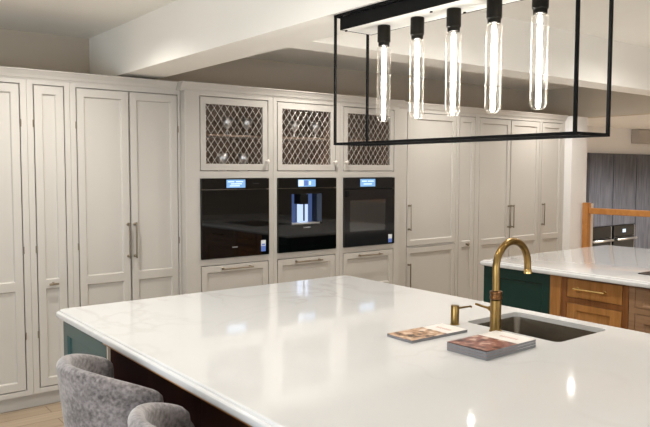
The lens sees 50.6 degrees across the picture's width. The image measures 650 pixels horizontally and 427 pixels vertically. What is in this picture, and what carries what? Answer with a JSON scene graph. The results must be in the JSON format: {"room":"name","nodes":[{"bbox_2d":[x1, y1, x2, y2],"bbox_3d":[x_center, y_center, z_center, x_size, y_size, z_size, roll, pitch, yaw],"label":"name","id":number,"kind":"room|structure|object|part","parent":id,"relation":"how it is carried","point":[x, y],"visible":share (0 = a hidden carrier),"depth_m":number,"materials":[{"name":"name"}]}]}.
{"room":"store","nodes":[
{"label":"store","id":0,"kind":"room"},
{"bbox_2d":[0,401,63,426],"bbox_3d":[1.177,1.518,2.185,10.820,0.100,9.050,-3,5,-38],"label":"floor","id":1,"kind":"structure","parent":0,"point":[47,415],"depth_m":4.44,"materials":[{"name":"brown wood"}]},
{"bbox_2d":[0,77,33,400],"bbox_3d":[-2.409,0.161,4.570,0.683,2.090,0.655,-3,5,-38],"label":"tall cabinet","id":2,"kind":"object","parent":1,"relation":"on","point":[16,351],"visible":1,"depth_m":4.47,"materials":[{"name":"paint"}]},
{"bbox_2d":[0,390,60,412],"bbox_3d":[-2.151,1.262,4.528,2.580,0.100,0.050,-3,5,-38],"label":"plinth","id":3,"kind":"object","parent":1,"relation":"on","point":[49,397],"visible":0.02,"depth_m":4.62,"materials":[{"name":"paint"}]},
{"bbox_2d":[26,79,73,393],"bbox_3d":[-2.020,0.144,4.851,0.275,2.090,0.688,-3,5,-38],"label":"tall cabinet","id":4,"kind":"object","parent":1,"relation":"on","point":[47,102],"visible":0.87,"depth_m":4.60,"materials":[{"name":"paint"}]},
{"bbox_3d":[-1.836,0.160,4.618,0.187,2.007,0.020,-3,5,-38],"label":"door","id":5,"kind":"part","parent":4,"relation":"part of","materials":[{"name":"paint"}]},
{"bbox_2d":[69,82,181,306],"bbox_3d":[-1.589,0.124,5.181,0.810,2.090,0.692,-3,5,-38],"label":"tall cabinet","id":6,"kind":"object","parent":1,"relation":"on","point":[125,147],"visible":0.73,"depth_m":4.91,"materials":[{"name":"paint"}]},
{"bbox_3d":[-1.549,0.146,4.840,0.361,2.007,0.020,-3,5,-38],"label":"door","id":7,"kind":"part","parent":6,"relation":"part of","materials":[{"name":"paint"}]},
{"bbox_3d":[-1.400,0.193,4.920,0.022,0.257,0.043,-3,5,-38],"label":"handle","id":8,"kind":"part","parent":6,"relation":"part of","materials":[{"name":"grey metal"}]},
{"bbox_3d":[-1.360,0.191,4.951,0.022,0.257,0.043,-3,5,-38],"label":"handle","id":9,"kind":"part","parent":6,"relation":"part of","materials":[{"name":"grey metal"}]},
{"bbox_3d":[-1.253,0.133,5.069,0.361,2.007,0.020,-3,5,-38],"label":"door","id":10,"kind":"part","parent":6,"relation":"part of","materials":[{"name":"paint"}]},
{"bbox_2d":[56,354,194,426],"bbox_3d":[-0.752,0.982,2.622,0.490,0.910,0.555,-3,5,-37],"label":"stool","id":11,"kind":"object","parent":1,"relation":"on","point":[90,395],"visible":0.95,"depth_m":2.37,"materials":[{"name":"grey fabric"}]},
{"bbox_2d":[63,321,200,426],"bbox_3d":[-0.396,0.928,3.687,1.769,0.880,0.602,-3,5,-38],"label":"base cabinet","id":12,"kind":"object","parent":1,"relation":"on","point":[76,341],"visible":0.13,"depth_m":3.06,"materials":[{"name":"teal paint"}]},
{"bbox_3d":[-1.087,0.960,3.161,0.030,0.880,0.590,-3,5,-38],"label":"panel","id":13,"kind":"part","parent":12,"relation":"part of","materials":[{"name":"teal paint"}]},
{"bbox_2d":[127,402,190,426],"bbox_3d":[-0.328,1.018,2.058,0.490,0.910,0.555,-3,5,-37],"label":"stool","id":14,"kind":"object","parent":1,"relation":"on","point":[153,414],"visible":1,"depth_m":2.13,"materials":[{"name":"grey fabric"}]},
{"bbox_2d":[201,400,248,426],"bbox_3d":[0.767,1.004,2.538,1.340,0.880,2.642,-3,5,-38],"label":"base cabinet","id":15,"kind":"object","parent":1,"relation":"on","point":[211,416],"visible":0.03,"depth_m":3.06,"materials":[{"name":"red wood"}]},
{"bbox_2d":[56,275,649,426],"bbox_3d":[0.422,0.537,2.615,1.845,0.040,3.315,-3,5,-38],"label":"countertop","id":16,"kind":"structure","parent":15,"relation":"on","point":[319,352],"depth_m":2.47,"materials":[{"name":"white stone"}]},
{"bbox_2d":[103,343,251,426],"bbox_3d":[0.066,0.601,1.955,0.449,0.006,2.662,-3,5,-38],"label":"countertop edge","id":17,"kind":"object","parent":16,"relation":"attached to","point":[103,343],"visible":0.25,"depth_m":2.27,"materials":[{"name":"white stone"}]},
{"bbox_2d":[387,323,467,342],"bbox_3d":[0.427,0.495,2.854,0.323,0.012,0.145,-3,5,-37],"label":"magazine","id":18,"kind":"object","parent":16,"relation":"on","point":[420,334],"visible":1,"depth_m":2.83,"materials":[{"name":"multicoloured paper"}]},
{"bbox_2d":[387,327,446,340],"bbox_3d":[0.378,0.492,2.817,0.200,0.001,0.145,-3,5,-37],"label":"photo","id":19,"kind":"object","parent":18,"relation":"on","point":[421,333],"depth_m":2.80},
{"bbox_2d":[450,304,471,324],"bbox_3d":[0.610,0.446,3.063,0.133,0.086,0.041,-3,5,-38],"label":"soap dispenser","id":20,"kind":"object","parent":16,"relation":"on","point":[455,308],"visible":1,"depth_m":3.02,"materials":[{"name":"gold metal"}]},
{"bbox_2d":[447,344,535,360],"bbox_3d":[0.636,0.511,2.625,0.303,0.011,0.185,-3,5,-39],"label":"magazine","id":21,"kind":"object","parent":16,"relation":"on","point":[531,346],"visible":0.28,"depth_m":2.54,"materials":[{"name":"white paper"}]},
{"bbox_2d":[447,342,535,357],"bbox_3d":[0.636,0.500,2.624,0.303,0.011,0.185,-3,5,-39],"label":"magazine","id":22,"kind":"object","parent":21,"relation":"on","point":[532,343],"visible":0.28,"depth_m":2.54,"materials":[{"name":"white paper"}]},
{"bbox_2d":[447,330,535,354],"bbox_3d":[0.636,0.487,2.624,0.303,0.014,0.185,-3,5,-39],"label":"magazine","id":23,"kind":"object","parent":22,"relation":"on","point":[487,343],"visible":1,"depth_m":2.60,"materials":[{"name":"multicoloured paper"}]},
{"bbox_2d":[447,335,516,350],"bbox_3d":[0.592,0.485,2.587,0.188,0.005,0.185,-3,5,-39],"label":"photo","id":24,"kind":"object","parent":23,"relation":"on","point":[477,342],"depth_m":2.58},
{"bbox_2d":[475,238,531,331],"bbox_3d":[0.779,0.297,2.999,0.260,0.391,0.136,-3,5,-38],"label":"tap","id":25,"kind":"object","parent":16,"relation":"on","point":[494,308],"visible":0.98,"depth_m":2.90,"materials":[{"name":"gold metal"}]},
{"bbox_3d":[0.684,0.402,2.960,0.022,0.023,0.091,-3,5,-38],"label":"lever","id":26,"kind":"part","parent":25,"relation":"part of","materials":[{"name":"gold metal"}]},
{"bbox_2d":[478,317,596,341],"bbox_3d":[0.922,0.607,3.027,0.366,0.188,0.473,-3,5,-38],"label":"sink","id":27,"kind":"object","parent":16,"relation":"in","point":[519,325],"visible":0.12,"depth_m":3.20,"materials":[{"name":"metal"}]},
{"bbox_2d":[180,90,272,293],"bbox_3d":[-0.937,0.097,5.640,0.779,2.090,0.762,-3,5,-38],"label":"tall cabinet","id":28,"kind":"object","parent":1,"relation":"on","point":[203,135],"visible":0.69,"depth_m":5.36,"materials":[{"name":"paint"}]},
{"bbox_2d":[217,153,227,170],"bbox_3d":[-0.819,-0.410,5.485,0.092,0.140,0.092,-3,5,-38],"label":"wine glass","id":29,"kind":"object","parent":28,"relation":"in","point":[224,160],"visible":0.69,"depth_m":5.45,"materials":[{"name":"clear glass"}]},
{"bbox_2d":[221,117,232,134],"bbox_3d":[-0.782,-0.698,5.495,0.092,0.140,0.092,-3,5,-38],"label":"wine glass","id":30,"kind":"object","parent":28,"relation":"on","point":[227,124],"visible":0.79,"depth_m":5.46,"materials":[{"name":"clear glass"}]},
{"bbox_3d":[-0.704,-0.613,5.357,0.598,0.554,0.020,-3,5,-38],"label":"lattice door","id":31,"kind":"part","parent":28,"relation":"part of","materials":[{"name":"paint"}]},
{"bbox_2d":[206,134,261,138],"bbox_3d":[-0.864,-0.624,5.563,0.612,0.015,0.340,-3,5,-38],"label":"shelf","id":32,"kind":"object","parent":28,"relation":"attached to","point":[207,135],"depth_m":5.60,"materials":[{"name":"brown wood"}]},
{"bbox_2d":[200,178,268,259],"bbox_3d":[-0.848,0.021,5.582,0.606,0.614,0.516,-3,5,-38],"label":"oven","id":33,"kind":"object","parent":28,"relation":"in","point":[234,213],"visible":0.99,"depth_m":5.37,"materials":[{"name":"black glass"}]},
{"bbox_3d":[-0.696,-0.233,5.370,0.606,0.079,0.017,-3,5,-38],"label":"control panel","id":34,"kind":"part","parent":33,"relation":"part of","materials":[{"name":"black glass"}]},
{"bbox_3d":[-0.707,0.571,5.432,0.598,0.347,0.020,-3,5,-38],"label":"drawer","id":35,"kind":"part","parent":28,"relation":"part of","materials":[{"name":"paint"}]},
{"bbox_3d":[-0.684,0.426,5.402,0.270,0.021,0.043,-3,5,-38],"label":"handle","id":36,"kind":"part","parent":28,"relation":"part of","materials":[{"name":"grey metal"}]},
{"bbox_2d":[238,154,248,163],"bbox_3d":[-0.664,-0.417,5.604,0.092,0.140,0.092,-3,5,-38],"label":"wine glass","id":37,"kind":"object","parent":28,"relation":"in","point":[243,160],"visible":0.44,"depth_m":5.57,"materials":[{"name":"clear glass"}]},
{"bbox_2d":[241,118,252,134],"bbox_3d":[-0.636,-0.705,5.607,0.092,0.140,0.092,-3,5,-38],"label":"wine glass","id":38,"kind":"object","parent":28,"relation":"on","point":[249,120],"visible":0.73,"depth_m":5.57,"materials":[{"name":"clear glass"}]},
{"bbox_2d":[0,66,567,120],"bbox_3d":[-0.119,-0.987,5.832,7.554,0.062,0.170,-3,5,-38],"label":"crown molding","id":39,"kind":"structure","parent":28,"relation":"on","point":[181,85],"depth_m":5.30,"materials":[{"name":"paint"}]},
{"bbox_2d":[273,97,339,283],"bbox_3d":[-0.354,0.069,6.091,0.695,2.090,0.762,-3,5,-38],"label":"tall cabinet","id":40,"kind":"object","parent":1,"relation":"on","point":[302,155],"visible":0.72,"depth_m":5.89,"materials":[{"name":"paint"}]},
{"bbox_2d":[289,121,298,136],"bbox_3d":[-0.265,-0.722,5.895,0.092,0.140,0.092,-3,5,-38],"label":"wine glass","id":41,"kind":"object","parent":40,"relation":"on","point":[295,127],"visible":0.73,"depth_m":5.86,"materials":[{"name":"clear glass"}]},
{"bbox_2d":[282,137,328,140],"bbox_3d":[-0.313,-0.650,5.988,0.612,0.015,0.340,-3,5,-38],"label":"shelf","id":42,"kind":"object","parent":40,"relation":"attached to","point":[300,138],"depth_m":5.96,"materials":[{"name":"brown wood"}]},
{"bbox_3d":[-0.154,-0.638,5.783,0.598,0.554,0.020,-3,5,-38],"label":"lattice door","id":43,"kind":"part","parent":40,"relation":"part of","materials":[{"name":"paint"}]},
{"bbox_3d":[-0.157,0.545,5.858,0.598,0.347,0.020,-3,5,-38],"label":"drawer","id":44,"kind":"part","parent":40,"relation":"part of","materials":[{"name":"paint"}]},
{"bbox_2d":[277,178,335,252],"bbox_3d":[-0.297,-0.004,6.006,0.606,0.614,0.518,-3,5,-38],"label":"coffee machine","id":45,"kind":"object","parent":40,"relation":"in","point":[306,207],"visible":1,"depth_m":5.82,"materials":[{"name":"black glass"}]},
{"bbox_2d":[292,194,295,221],"bbox_3d":[-0.304,-0.040,5.845,0.133,0.252,0.004,-3,5,-38],"label":"light","id":46,"kind":"object","parent":45,"relation":"attached to","point":[293,205],"depth_m":5.87,"materials":[{"name":"blue"}]},
{"bbox_2d":[299,180,303,185],"bbox_3d":[-0.200,-0.254,5.740,0.051,0.050,0.001,-3,5,-38],"label":"display","id":47,"kind":"object","parent":45,"relation":"attached to","point":[301,182],"depth_m":5.74,"materials":[{"name":"grey"}]},
{"bbox_3d":[-0.195,-0.045,5.928,0.112,0.252,0.006,-3,5,-38],"label":"niche white panel","id":48,"kind":"part","parent":45,"relation":"part of","materials":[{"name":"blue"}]},
{"bbox_2d":[292,221,319,224],"bbox_3d":[-0.190,0.081,5.849,0.293,0.015,0.106,-3,5,-38],"label":"drip tray","id":49,"kind":"object","parent":45,"relation":"on","point":[293,222],"depth_m":5.83,"materials":[{"name":"silver metal"}]},
{"bbox_3d":[-0.145,-0.259,5.795,0.606,0.079,0.017,-3,5,-38],"label":"control panel","id":50,"kind":"part","parent":45,"relation":"part of","materials":[{"name":"black glass"}]},
{"bbox_3d":[-0.130,-0.048,5.980,0.041,0.252,0.004,-3,5,-38],"label":"niche panel","id":51,"kind":"part","parent":45,"relation":"part of","materials":[{"name":"blue metal"}]},
{"bbox_3d":[-0.134,0.400,5.828,0.270,0.021,0.043,-3,5,-38],"label":"handle","id":52,"kind":"part","parent":40,"relation":"part of","materials":[{"name":"grey metal"}]},
{"bbox_2d":[310,122,319,137],"bbox_3d":[-0.087,-0.731,6.032,0.092,0.140,0.092,-3,5,-38],"label":"wine glass","id":53,"kind":"object","parent":40,"relation":"on","point":[313,123],"visible":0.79,"depth_m":6.00,"materials":[{"name":"clear glass"}]},
{"bbox_2d":[339,102,399,284],"bbox_3d":[0.204,0.043,6.522,0.713,2.090,0.762,-3,5,-38],"label":"tall cabinet","id":54,"kind":"object","parent":1,"relation":"on","point":[379,263],"visible":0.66,"depth_m":6.35,"materials":[{"name":"paint"}]},
{"bbox_2d":[348,139,381,141],"bbox_3d":[0.237,-0.676,6.414,0.612,0.015,0.340,-3,5,-38],"label":"shelf","id":55,"kind":"object","parent":54,"relation":"attached to","point":[353,140],"depth_m":6.34,"materials":[{"name":"brown wood"}]},
{"bbox_3d":[0.394,0.519,6.283,0.598,0.347,0.020,-3,5,-38],"label":"drawer","id":56,"kind":"part","parent":54,"relation":"part of","materials":[{"name":"paint"}]},
{"bbox_3d":[0.397,-0.664,6.208,0.598,0.554,0.020,-3,5,-38],"label":"lattice door","id":57,"kind":"part","parent":54,"relation":"part of","materials":[{"name":"paint"}]},
{"bbox_2d":[343,178,394,247],"bbox_3d":[0.255,-0.030,6.429,0.606,0.614,0.524,-3,5,-38],"label":"oven","id":58,"kind":"object","parent":54,"relation":"in","point":[368,203],"visible":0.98,"depth_m":6.22,"materials":[{"name":"black glass"}]},
{"bbox_3d":[0.405,-0.276,6.221,0.606,0.096,0.017,-3,5,-38],"label":"control panel","id":59,"kind":"part","parent":58,"relation":"part of","materials":[{"name":"black glass"}]},
{"bbox_3d":[0.416,0.374,6.253,0.270,0.021,0.043,-3,5,-38],"label":"handle","id":60,"kind":"part","parent":54,"relation":"part of","materials":[{"name":"grey metal"}]},
{"bbox_2d":[398,108,457,295],"bbox_3d":[0.819,0.012,7.041,0.893,2.090,0.692,-3,5,-38],"label":"tall cabinet","id":61,"kind":"object","parent":1,"relation":"on","point":[427,229],"visible":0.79,"depth_m":6.82,"materials":[{"name":"paint"}]},
{"bbox_3d":[0.821,0.039,6.634,0.022,0.257,0.043,-3,5,-38],"label":"handle","id":62,"kind":"part","parent":61,"relation":"part of","materials":[{"name":"grey metal"}]},
{"bbox_3d":[1.057,0.676,6.896,0.692,0.702,0.020,-3,5,-38],"label":"door","id":63,"kind":"part","parent":61,"relation":"part of","materials":[{"name":"paint"}]},
{"bbox_3d":[1.059,-0.336,6.832,0.692,1.284,0.020,-3,5,-38],"label":"door","id":64,"kind":"part","parent":61,"relation":"part of","materials":[{"name":"paint"}]},
{"bbox_2d":[456,113,477,299],"bbox_3d":[1.291,-0.010,7.408,0.302,2.090,0.690,-3,5,-38],"label":"tall cabinet","id":65,"kind":"object","parent":1,"relation":"on","point":[467,123],"visible":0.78,"depth_m":7.17,"materials":[{"name":"paint"}]},
{"bbox_2d":[475,114,540,300],"bbox_3d":[1.850,-0.036,7.839,1.109,2.090,0.692,-3,5,-38],"label":"tall cabinet","id":66,"kind":"object","parent":1,"relation":"on","point":[508,172],"visible":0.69,"depth_m":7.55,"materials":[{"name":"paint"}]},
{"bbox_3d":[1.828,-0.011,7.450,0.513,2.007,0.020,-3,5,-38],"label":"door","id":67,"kind":"part","parent":66,"relation":"part of","materials":[{"name":"paint"}]},
{"bbox_3d":[2.031,0.033,7.572,0.022,0.257,0.043,-3,5,-38],"label":"handle","id":68,"kind":"part","parent":66,"relation":"part of","materials":[{"name":"grey metal"}]},
{"bbox_3d":[2.078,0.030,7.609,0.022,0.257,0.043,-3,5,-38],"label":"handle","id":69,"kind":"part","parent":66,"relation":"part of","materials":[{"name":"grey metal"}]},
{"bbox_3d":[2.245,-0.031,7.772,0.514,2.007,0.020,-3,5,-38],"label":"door","id":70,"kind":"part","parent":66,"relation":"part of","materials":[{"name":"paint"}]},
{"bbox_2d":[538,119,564,252],"bbox_3d":[2.477,-0.066,8.323,0.473,2.090,0.692,-3,5,-38],"label":"tall cabinet","id":71,"kind":"object","parent":1,"relation":"on","point":[552,150],"visible":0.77,"depth_m":8.08,"materials":[{"name":"paint"}]},
{"bbox_3d":[2.527,0.009,7.956,0.022,0.257,0.043,-3,5,-38],"label":"handle","id":72,"kind":"part","parent":71,"relation":"part of","materials":[{"name":"grey metal"}]},
{"bbox_2d":[483,266,649,332],"bbox_3d":[2.853,0.882,4.524,1.744,0.880,3.215,-3,5,-38],"label":"base cabinet","id":73,"kind":"object","parent":1,"relation":"on","point":[615,305],"visible":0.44,"depth_m":4.65,"materials":[{"name":"green paint"}]},
{"bbox_3d":[1.404,0.795,5.062,0.030,0.780,0.583,-3,5,-38],"label":"green panel","id":74,"kind":"part","parent":73,"relation":"part of","materials":[{"name":"paint"}]},
{"bbox_3d":[1.609,0.812,4.796,0.034,0.780,0.085,-3,5,-38],"label":"oak post","id":75,"kind":"part","parent":73,"relation":"part of","materials":[{"name":"brown wood"}]},
{"bbox_2d":[480,245,649,288],"bbox_3d":[2.878,0.423,4.492,1.790,0.040,3.280,-3,5,-38],"label":"countertop","id":76,"kind":"structure","parent":73,"relation":"on","point":[621,265],"depth_m":5.04,"materials":[{"name":"white stone"}]},
{"bbox_2d":[638,271,649,274],"bbox_3d":[2.509,0.406,4.379,0.520,0.007,0.795,-3,5,-38],"label":"induction hob","id":77,"kind":"object","parent":76,"relation":"in","point":[647,272],"visible":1,"depth_m":4.51,"materials":[{"name":"black glass"}]},
{"bbox_3d":[1.747,0.512,4.542,0.046,0.021,0.225,-3,5,-38],"label":"handle","id":78,"kind":"part","parent":73,"relation":"part of","materials":[{"name":"gold metal"}]},
{"bbox_3d":[1.782,0.895,4.573,0.024,0.555,0.394,-3,5,-38],"label":"cupboard door","id":79,"kind":"part","parent":73,"relation":"part of","materials":[{"name":"brown wood"}]},
{"bbox_3d":[1.784,0.827,4.573,0.030,0.780,0.482,-3,5,-38],"label":"oak frame","id":80,"kind":"part","parent":73,"relation":"part of","materials":[{"name":"brown wood"}]},
{"bbox_3d":[1.784,0.513,4.549,0.025,0.127,0.394,-3,5,-38],"label":"drawer","id":81,"kind":"part","parent":73,"relation":"part of","materials":[{"name":"brown wood"}]},
{"bbox_3d":[2.182,0.860,4.061,0.030,0.780,0.808,-3,5,-38],"label":"oak frame","id":82,"kind":"part","parent":73,"relation":"part of","materials":[{"name":"brown wood"}]},
{"bbox_3d":[2.179,0.546,4.038,0.024,0.127,0.722,-3,5,-38],"label":"drawer","id":83,"kind":"part","parent":73,"relation":"part of","materials":[{"name":"brown wood"}]},
{"bbox_3d":[2.178,0.928,4.063,0.024,0.555,0.722,-3,5,-38],"label":"cupboard door","id":84,"kind":"part","parent":73,"relation":"part of","materials":[{"name":"brown wood"}]},
{"bbox_2d":[581,203,649,247],"bbox_3d":[4.514,0.590,6.554,0.125,1.215,4.495,-3,5,-38],"label":"stair handrail","id":85,"kind":"object","parent":1,"relation":"on","point":[588,210],"visible":0.52,"depth_m":8.21,"materials":[{"name":"orange wood"}]},
{"bbox_3d":[3.137,0.477,8.283,0.070,1.215,0.070,-3,5,-38],"label":"newel post","id":86,"kind":"part","parent":85,"relation":"part of","materials":[{"name":"orange wood"}]},
{"bbox_3d":[4.497,0.079,6.508,0.050,0.070,4.354,-3,5,-38],"label":"handrail","id":87,"kind":"part","parent":85,"relation":"part of","materials":[{"name":"orange wood"}]},
{"bbox_2d":[0,28,531,111],"bbox_3d":[-1.644,-0.076,5.722,10.800,2.620,0.150,-3,5,-38],"label":"wall","id":88,"kind":"structure","parent":0,"point":[18,49],"depth_m":6.50,"materials":[{"name":"beige paint"}]},
{"bbox_2d":[89,0,399,79],"bbox_3d":[1.045,-0.968,1.920,0.310,0.345,9.050,-3,5,-38],"label":"beam","id":89,"kind":"structure","parent":88,"relation":"attached to","point":[179,36],"depth_m":3.96,"materials":[{"name":"white paint"}]},
{"bbox_2d":[0,0,649,90],"bbox_3d":[1.176,-1.197,2.007,10.800,0.100,9.050,-3,5,-38],"label":"ceiling","id":90,"kind":"structure","parent":0,"point":[87,19],"depth_m":4.75,"materials":[{"name":"white paint"}]},
{"bbox_2d":[289,11,649,95],"bbox_3d":[2.000,-1.184,5.350,5.410,0.345,0.225,-3,5,-38],"label":"beam","id":91,"kind":"structure","parent":90,"relation":"attached to","point":[515,38],"depth_m":4.67,"materials":[{"name":"white paint"}]},
{"bbox_2d":[334,0,613,145],"bbox_3d":[0.480,-0.557,2.612,0.197,0.565,1.188,-3,5,-38],"label":"chandelier","id":92,"kind":"object","parent":90,"relation":"hanging from","point":[380,20],"visible":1,"depth_m":2.61,"materials":[{"name":"black metal"}]},
{"bbox_2d":[377,25,390,121],"bbox_3d":[0.249,-0.592,2.915,0.057,0.402,0.057,-3,5,-38],"label":"bulb","id":93,"kind":"object","parent":92,"relation":"attached to","point":[384,31],"depth_m":2.90,"materials":[{"name":"grey"}]},
{"bbox_2d":[409,16,423,117],"bbox_3d":[0.369,-0.582,2.760,0.057,0.402,0.057,-3,5,-38],"label":"bulb","id":94,"kind":"object","parent":92,"relation":"attached to","point":[416,22],"depth_m":2.75,"materials":[{"name":"grey"}]},
{"bbox_2d":[340,0,521,34],"bbox_3d":[0.482,-0.800,2.603,0.181,0.057,1.126,-3,5,-38],"label":"canopy","id":95,"kind":"object","parent":92,"relation":"on","point":[398,14],"depth_m":2.74,"materials":[{"name":"black metal"}]},
{"bbox_2d":[445,7,460,114],"bbox_3d":[0.486,-0.572,2.609,0.057,0.402,0.057,-3,5,-38],"label":"bulb","id":96,"kind":"object","parent":92,"relation":"attached to","point":[453,16],"depth_m":2.60,"materials":[{"name":"grey"}]},
{"bbox_2d":[485,0,501,111],"bbox_3d":[0.603,-0.562,2.459,0.057,0.402,0.057,-3,5,-38],"label":"bulb","id":97,"kind":"object","parent":92,"relation":"attached to","point":[494,7],"depth_m":2.45,"materials":[{"name":"grey"}]},
{"bbox_2d":[529,0,548,109],"bbox_3d":[0.720,-0.552,2.308,0.057,0.402,0.057,-3,5,-38],"label":"bulb","id":98,"kind":"object","parent":92,"relation":"attached to","point":[539,7],"depth_m":2.30,"materials":[{"name":"grey"}]},
{"bbox_2d":[562,116,587,249],"bbox_3d":[2.790,-0.055,8.565,0.315,2.240,0.795,-3,5,-38],"label":"wall","id":99,"kind":"structure","parent":0,"point":[575,155],"depth_m":8.20,"materials":[{"name":"white paint"}]},
{"bbox_2d":[532,86,649,117],"bbox_3d":[5.504,-1.159,5.368,0.150,0.380,9.050,-3,5,-38],"label":"beam","id":100,"kind":"structure","parent":99,"relation":"attached to","point":[591,101],"depth_m":8.24,"materials":[{"name":"beige paint"}]},
{"bbox_2d":[585,126,649,202],"bbox_3d":[4.683,0.008,10.796,5.400,2.640,0.200,-3,5,-38],"label":"wall","id":101,"kind":"structure","parent":0,"point":[619,141],"depth_m":10.34,"materials":[{"name":"white paint"}]},
{"bbox_2d":[631,129,649,143],"bbox_3d":[5.028,-1.200,10.775,0.650,0.215,0.120,-3,5,-38],"label":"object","id":102,"kind":"structure","parent":101,"relation":"attached to","point":[639,136],"depth_m":10.60,"materials":[{"name":"grey paint"}]},
{"bbox_2d":[587,114,649,129],"bbox_3d":[7.547,-1.127,7.145,5.249,0.100,9.350,-3,5,-38],"label":"ceiling","id":103,"kind":"structure","parent":0,"point":[634,121],"depth_m":9.16,"materials":[{"name":"white paint"}]},
{"bbox_3d":[7.489,1.610,7.279,5.380,0.100,9.350,-3,5,-38],"label":"floor","id":104,"kind":"structure","parent":0,"visible":0},
{"bbox_2d":[586,153,613,227],"bbox_3d":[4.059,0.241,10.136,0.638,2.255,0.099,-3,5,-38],"label":"tall cabinet","id":105,"kind":"object","parent":104,"relation":"on","point":[599,186],"visible":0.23,"depth_m":10.08,"materials":[{"name":"grey wood"}]},
{"bbox_2d":[592,226,613,246],"bbox_3d":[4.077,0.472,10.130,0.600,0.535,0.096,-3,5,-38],"label":"oven","id":106,"kind":"object","parent":105,"relation":"in","point":[601,235],"visible":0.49,"depth_m":10.14,"materials":[{"name":"black glass"}]},
{"bbox_3d":[4.048,0.553,10.153,0.576,0.370,0.032,-3,5,-38],"label":"oven door","id":107,"kind":"part","parent":106,"relation":"part of","materials":[{"name":"black glass"}]},
{"bbox_3d":[4.048,0.284,10.136,0.576,0.160,0.032,-3,5,-38],"label":"control panel","id":108,"kind":"part","parent":106,"relation":"part of","materials":[{"name":"black glass"}]},
{"bbox_3d":[4.081,0.406,10.109,0.526,0.030,0.065,-3,5,-38],"label":"handle","id":109,"kind":"part","parent":106,"relation":"part of","materials":[{"name":"silver metal"}]},
{"bbox_2d":[611,154,636,244],"bbox_3d":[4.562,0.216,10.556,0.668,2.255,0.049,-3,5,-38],"label":"tall cabinet","id":110,"kind":"object","parent":104,"relation":"on","point":[624,165],"visible":0.48,"depth_m":10.48,"materials":[{"name":"grey wood"}]},
{"bbox_2d":[612,224,636,246],"bbox_3d":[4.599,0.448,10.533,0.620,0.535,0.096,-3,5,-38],"label":"oven","id":111,"kind":"object","parent":110,"relation":"in","point":[623,235],"visible":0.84,"depth_m":10.52,"materials":[{"name":"black glass"}]},
{"bbox_3d":[4.570,0.529,10.556,0.596,0.370,0.032,-3,5,-38],"label":"oven door","id":112,"kind":"part","parent":111,"relation":"part of","materials":[{"name":"black glass"}]},
{"bbox_3d":[4.570,0.260,10.539,0.596,0.160,0.032,-3,5,-38],"label":"control panel","id":113,"kind":"part","parent":111,"relation":"part of","materials":[{"name":"black glass"}]},
{"bbox_3d":[4.603,0.382,10.512,0.546,0.030,0.065,-3,5,-38],"label":"handle","id":114,"kind":"part","parent":111,"relation":"part of","materials":[{"name":"silver metal"}]},
{"bbox_2d":[634,154,649,248],"bbox_3d":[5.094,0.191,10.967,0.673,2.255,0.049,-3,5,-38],"label":"tall cabinet","id":115,"kind":"object","parent":104,"relation":"on","point":[642,198],"visible":0.57,"depth_m":10.85,"materials":[{"name":"grey wood"}]}
]}

